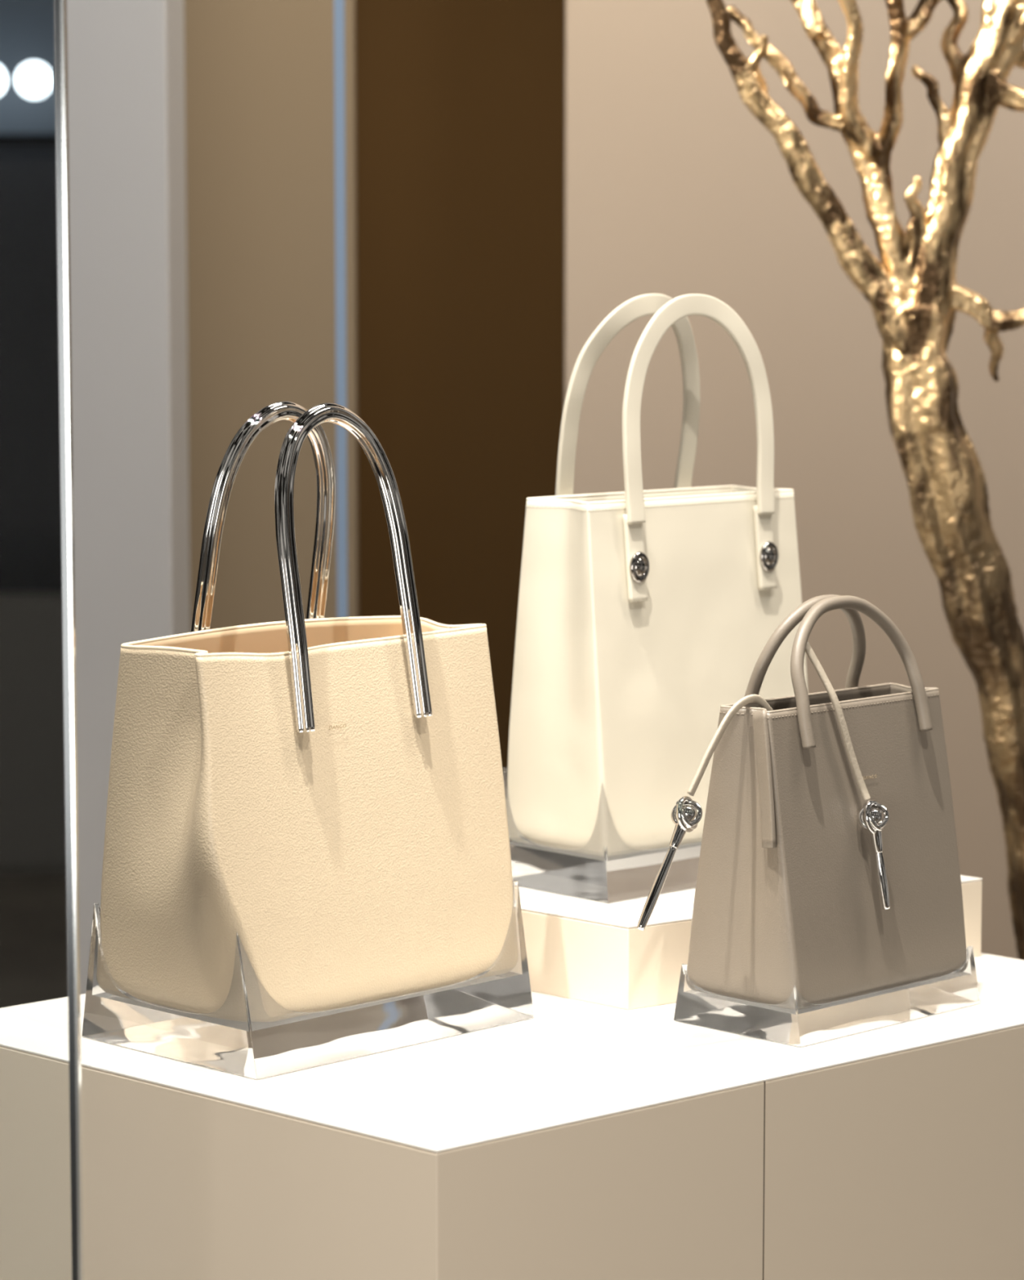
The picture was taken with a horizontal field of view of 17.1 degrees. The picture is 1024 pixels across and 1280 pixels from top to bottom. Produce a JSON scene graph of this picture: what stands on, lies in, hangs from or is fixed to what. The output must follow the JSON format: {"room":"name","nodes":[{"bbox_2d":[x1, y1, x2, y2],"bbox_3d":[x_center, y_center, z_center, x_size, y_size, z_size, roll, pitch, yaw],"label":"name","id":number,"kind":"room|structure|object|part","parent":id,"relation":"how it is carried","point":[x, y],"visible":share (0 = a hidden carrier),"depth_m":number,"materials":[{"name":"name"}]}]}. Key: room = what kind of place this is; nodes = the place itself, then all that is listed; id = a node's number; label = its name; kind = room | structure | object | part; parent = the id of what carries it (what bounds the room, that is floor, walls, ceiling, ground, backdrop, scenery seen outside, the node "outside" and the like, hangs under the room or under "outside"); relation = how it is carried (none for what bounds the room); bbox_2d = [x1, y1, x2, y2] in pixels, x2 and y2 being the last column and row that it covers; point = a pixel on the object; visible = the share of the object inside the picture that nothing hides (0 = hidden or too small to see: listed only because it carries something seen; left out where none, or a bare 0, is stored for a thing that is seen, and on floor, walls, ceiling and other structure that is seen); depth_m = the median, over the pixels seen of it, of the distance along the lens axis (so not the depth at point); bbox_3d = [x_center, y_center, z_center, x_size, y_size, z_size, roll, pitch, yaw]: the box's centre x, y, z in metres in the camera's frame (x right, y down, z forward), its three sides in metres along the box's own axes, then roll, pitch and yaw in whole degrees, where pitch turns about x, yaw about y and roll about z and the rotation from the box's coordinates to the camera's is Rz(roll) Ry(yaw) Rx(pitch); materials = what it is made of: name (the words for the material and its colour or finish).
{"room":"shop","nodes":[
{"label":"shop","id":0,"kind":"room"},
{"bbox_2d":[66,0,190,994],"bbox_3d":[-0.615,-0.583,5.419,0.170,3.200,0.300,0,6,0],"label":"wall column","id":1,"kind":"structure","parent":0,"point":[126,58],"depth_m":5.29,"materials":[{"name":"grey paint"}]},
{"bbox_2d":[183,0,358,631],"bbox_3d":[-0.446,-0.640,5.951,0.348,3.200,0.070,0,6,0],"label":"wall partition","id":2,"kind":"structure","parent":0,"point":[259,74],"depth_m":5.92,"materials":[{"name":"brown paint"}]},
{"bbox_2d":[355,0,564,769],"bbox_3d":[0.000,-0.689,6.413,1.200,3.200,0.100,0,6,0],"label":"wall","id":3,"kind":"structure","parent":0,"point":[460,104],"depth_m":6.37,"materials":[{"name":"brown metal"}]},
{"bbox_2d":[564,0,1023,959],"bbox_3d":[1.344,-0.604,5.618,2.512,3.200,0.100,0,6,0],"label":"wall","id":4,"kind":"structure","parent":0,"point":[674,188],"depth_m":5.57,"materials":[{"name":"beige paint"}]},
{"bbox_3d":[0.000,1.135,4.648,8.000,0.050,11.000,0,6,0],"label":"floor","id":5,"kind":"structure","parent":0,"visible":0},
{"bbox_2d":[0,0,84,1279],"bbox_3d":[-0.994,-0.023,3.017,1.213,2.600,0.024,0,6,0],"label":"pane","id":6,"kind":"object","parent":5,"relation":"on","point":[36,1243],"depth_m":3.02,"materials":[{"name":"clear glass"}]},
{"bbox_3d":[-0.393,-0.023,3.017,0.005,2.600,0.024,0,6,0],"label":"dark edge","id":7,"kind":"part","parent":6,"relation":"part of","materials":[{"name":"grey glass"}]},
{"bbox_3d":[-0.389,-0.023,3.017,0.003,2.600,0.020,0,6,0],"label":"bright edge","id":8,"kind":"part","parent":6,"relation":"part of","materials":[{"name":"white glass"}]},
{"bbox_2d":[333,0,347,617],"bbox_3d":[-0.260,-0.557,5.178,0.015,3.200,0.015,0,6,0],"label":"metal trim strip","id":9,"kind":"object","parent":5,"relation":"on","point":[339,5],"visible":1,"depth_m":5.17,"materials":[{"name":"blue"}]},
{"bbox_2d":[80,952,1023,1279],"bbox_3d":[0.059,0.799,3.798,1.168,0.800,0.796,-5,8,-41],"label":"display platform","id":10,"kind":"object","parent":5,"relation":"on","point":[575,1140],"visible":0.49,"depth_m":3.40,"materials":[{"name":"beige"}]},
{"bbox_2d":[81,400,533,1079],"bbox_3d":[-0.220,0.082,3.597,0.278,0.665,0.426,6,9,44],"label":"tote bag","id":11,"kind":"object","parent":10,"relation":"on","point":[307,856],"visible":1,"depth_m":3.52,"materials":[{"name":"beige leather"}]},
{"bbox_3d":[-0.261,-0.088,3.626,0.074,0.333,0.188,6,9,44],"label":"handle","id":12,"kind":"part","parent":11,"relation":"part of","materials":[{"name":"silver metal"}]},
{"bbox_3d":[-0.172,-0.079,3.540,0.074,0.333,0.188,6,9,44],"label":"handle","id":13,"kind":"part","parent":11,"relation":"part of","materials":[{"name":"silver metal"}]},
{"bbox_2d":[518,875,982,1009],"bbox_3d":[0.194,0.327,4.004,0.601,0.093,0.392,-4,7,-35],"label":"display riser","id":14,"kind":"object","parent":10,"relation":"on","point":[577,948],"visible":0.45,"depth_m":3.77,"materials":[{"name":"beige"}]},
{"bbox_2d":[502,293,808,902],"bbox_3d":[0.176,-0.063,4.001,0.362,0.682,0.190,-6,8,-43],"label":"tote bag","id":15,"kind":"object","parent":14,"relation":"on","point":[642,615],"visible":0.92,"depth_m":3.92,"materials":[{"name":"beige leather"}]},
{"bbox_3d":[0.148,-0.277,4.008,0.226,0.259,0.056,-6,8,-43],"label":"handle","id":16,"kind":"part","parent":15,"relation":"part of","materials":[{"name":"beige leather"}]},
{"bbox_3d":[0.215,-0.269,3.937,0.247,0.259,0.022,-6,8,-43],"label":"handle","id":17,"kind":"part","parent":15,"relation":"part of","materials":[{"name":"beige leather"}]},
{"bbox_2d":[635,594,980,1047],"bbox_3d":[0.298,0.183,3.641,0.439,0.455,0.182,-6,9,-44],"label":"handbag","id":18,"kind":"object","parent":10,"relation":"on","point":[828,904],"visible":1,"depth_m":3.62,"materials":[{"name":"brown leather"}]},
{"bbox_3d":[0.150,0.256,3.523,0.053,0.086,0.011,-5,8,-38],"label":"charm rod","id":19,"kind":"part","parent":18,"relation":"part of","materials":[{"name":"silver metal"}]},
{"bbox_3d":[0.323,0.026,3.694,0.186,0.153,0.057,-6,9,-44],"label":"handle","id":20,"kind":"part","parent":18,"relation":"part of","materials":[{"name":"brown leather"}]},
{"bbox_3d":[0.366,0.030,3.652,0.210,0.153,0.057,-6,9,-44],"label":"handle","id":21,"kind":"part","parent":18,"relation":"part of","materials":[{"name":"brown leather"}]},
{"bbox_3d":[0.394,0.255,3.627,0.012,0.064,0.016,-6,9,-44],"label":"charm rod","id":22,"kind":"part","parent":18,"relation":"part of","materials":[{"name":"silver metal"}]},
{"bbox_2d":[705,0,1023,959],"bbox_3d":[0.580,0.074,4.736,0.646,2.050,0.121,0,6,0],"label":"tree","id":23,"kind":"object","parent":5,"relation":"on","point":[913,295],"visible":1,"depth_m":4.65,"materials":[{"name":"gold metal"}]}
]}

